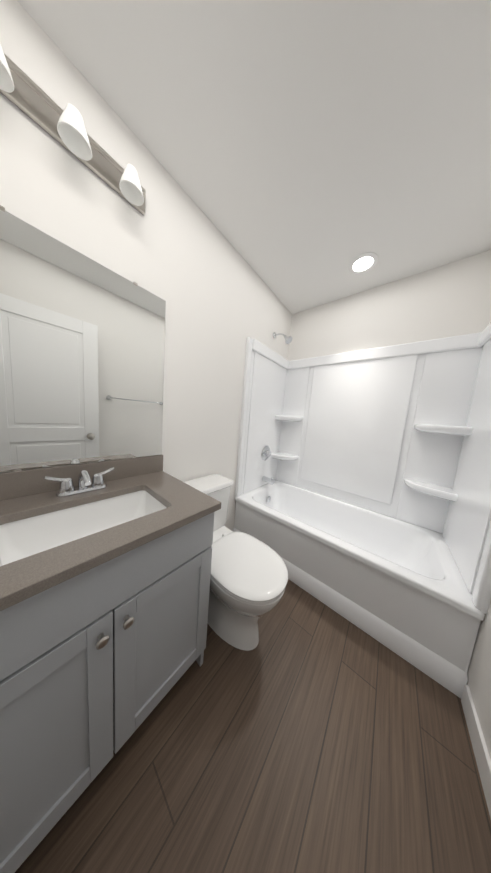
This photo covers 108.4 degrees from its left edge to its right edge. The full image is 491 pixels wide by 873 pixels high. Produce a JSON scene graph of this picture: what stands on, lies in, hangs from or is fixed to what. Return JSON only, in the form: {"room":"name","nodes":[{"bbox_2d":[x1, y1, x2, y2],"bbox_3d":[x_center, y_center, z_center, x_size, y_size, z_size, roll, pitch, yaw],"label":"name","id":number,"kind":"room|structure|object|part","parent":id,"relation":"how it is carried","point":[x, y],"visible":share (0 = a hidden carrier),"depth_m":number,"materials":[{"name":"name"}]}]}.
{"room":"bathroom","nodes":[
{"label":"bathroom","id":0,"kind":"room"},
{"bbox_2d":[0,0,291,530],"bbox_3d":[-0.308,-0.193,1.405,0.100,2.490,2.480,10,8,39],"label":"wall","id":1,"kind":"structure","parent":0,"point":[175,250],"depth_m":0.97,"materials":[{"name":"white paint"}]},
{"bbox_2d":[0,44,145,214],"bbox_3d":[-0.622,-1.124,0.643,0.130,0.127,0.520,10,8,39],"label":"vanity light","id":2,"kind":"object","parent":1,"relation":"attached to","point":[20,89],"visible":1,"depth_m":0.63,"materials":[{"name":"silver metal"}]},
{"bbox_2d":[0,205,165,471],"bbox_3d":[-0.731,-0.322,0.775,0.009,0.906,0.752,10,8,39],"label":"mirror","id":3,"kind":"object","parent":1,"relation":"attached to","point":[82,342],"visible":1,"depth_m":0.76,"materials":[{"name":"clear glass"}]},
{"bbox_2d":[273,332,291,343],"bbox_3d":[0.384,-1.025,1.826,0.209,0.148,0.078,10,8,39],"label":"shower head","id":4,"kind":"object","parent":1,"relation":"attached to","point":[288,339],"visible":1,"depth_m":1.79},
{"bbox_2d":[15,579,490,872],"bbox_3d":[-0.258,1.212,0.472,1.720,0.080,3.950,10,8,39],"label":"floor","id":5,"kind":"structure","parent":0,"point":[309,733],"depth_m":0.62,"materials":[{"name":"brown wood"}]},
{"bbox_2d":[0,455,220,872],"bbox_3d":[-0.591,0.637,0.698,0.573,0.958,0.766,10,8,39],"label":"bathroom vanity","id":6,"kind":"object","parent":5,"relation":"on","point":[104,599],"visible":1,"depth_m":0.53,"materials":[{"name":"grey paint"}]},
{"bbox_2d":[43,467,114,496],"bbox_3d":[-0.675,0.192,0.746,0.140,0.102,0.226,10,8,39],"label":"faucet","id":7,"kind":"object","parent":6,"relation":"on","point":[67,488],"visible":1,"depth_m":0.74,"materials":[{"name":"silver metal"}]},
{"bbox_3d":[-0.376,0.558,0.512,0.030,0.029,0.091,10,8,39],"label":"knob","id":8,"kind":"part","parent":6,"relation":"part of","materials":[{"name":"silver metal"}]},
{"bbox_2d":[184,474,287,650],"bbox_3d":[-0.120,0.731,1.103,0.784,0.753,0.448,10,8,39],"label":"toilet","id":9,"kind":"object","parent":5,"relation":"on","point":[248,578],"visible":0.62,"depth_m":0.96,"materials":[{"name":"white ceramic"}]},
{"bbox_2d":[233,480,484,697],"bbox_3d":[0.707,0.892,1.581,1.518,0.458,0.789,10,8,39],"label":"bathtub","id":10,"kind":"object","parent":5,"relation":"on","point":[397,586],"visible":0.9,"depth_m":1.16,"materials":[{"name":"white plastic"}]},
{"bbox_2d":[17,0,490,313],"bbox_3d":[0.414,-1.359,0.752,1.720,0.080,2.480,10,8,39],"label":"ceiling","id":11,"kind":"structure","parent":0,"point":[304,153],"depth_m":0.74,"materials":[{"name":"white paint"}]},
{"bbox_2d":[349,252,377,273],"bbox_3d":[0.913,-1.344,1.379,0.192,0.010,0.192,10,8,39],"label":"recessed light","id":12,"kind":"object","parent":11,"relation":"in","point":[363,263],"visible":1,"depth_m":1.37,"materials":[{"name":"white paint"}]},
{"bbox_2d":[288,250,490,360],"bbox_3d":[1.071,-0.128,1.811,1.520,2.490,0.100,10,8,39],"label":"wall","id":13,"kind":"structure","parent":0,"point":[452,299],"depth_m":1.49,"materials":[{"name":"white paint"}]},
{"bbox_2d":[235,322,490,613],"bbox_3d":[0.786,-0.076,1.474,1.519,1.494,0.785,10,8,39],"label":"shower surround","id":14,"kind":"object","parent":13,"relation":"attached to","point":[402,432],"visible":0.98,"depth_m":1.54,"materials":[{"name":"white plastic"}]},
{"bbox_2d":[261,446,270,459],"bbox_3d":[0.250,0.185,1.982,0.070,0.168,0.185,10,8,39],"label":"shower valve","id":15,"kind":"object","parent":14,"relation":"attached to","point":[266,453],"visible":1,"depth_m":1.97,"materials":[{"name":"silver metal"}]},
{"bbox_2d":[262,476,274,484],"bbox_3d":[0.260,0.480,1.998,0.144,0.082,0.062,10,8,39],"label":"tub spout","id":16,"kind":"object","parent":14,"relation":"attached to","point":[271,480],"visible":1,"depth_m":1.97,"materials":[{"name":"silver metal"}]},
{"bbox_2d":[467,600,490,758],"bbox_3d":[0.933,0.021,0.386,0.100,2.490,2.480,10,8,39],"label":"wall","id":17,"kind":"structure","parent":0,"point":[479,678],"depth_m":0.74,"materials":[{"name":"white paint"}]},
{"bbox_2d":[461,684,490,817],"bbox_3d":[0.547,1.213,0.256,0.012,0.095,1.469,10,8,39],"label":"baseboard","id":18,"kind":"structure","parent":17,"relation":"attached to","point":[481,754],"depth_m":0.67,"materials":[{"name":"white paint"}]}
]}

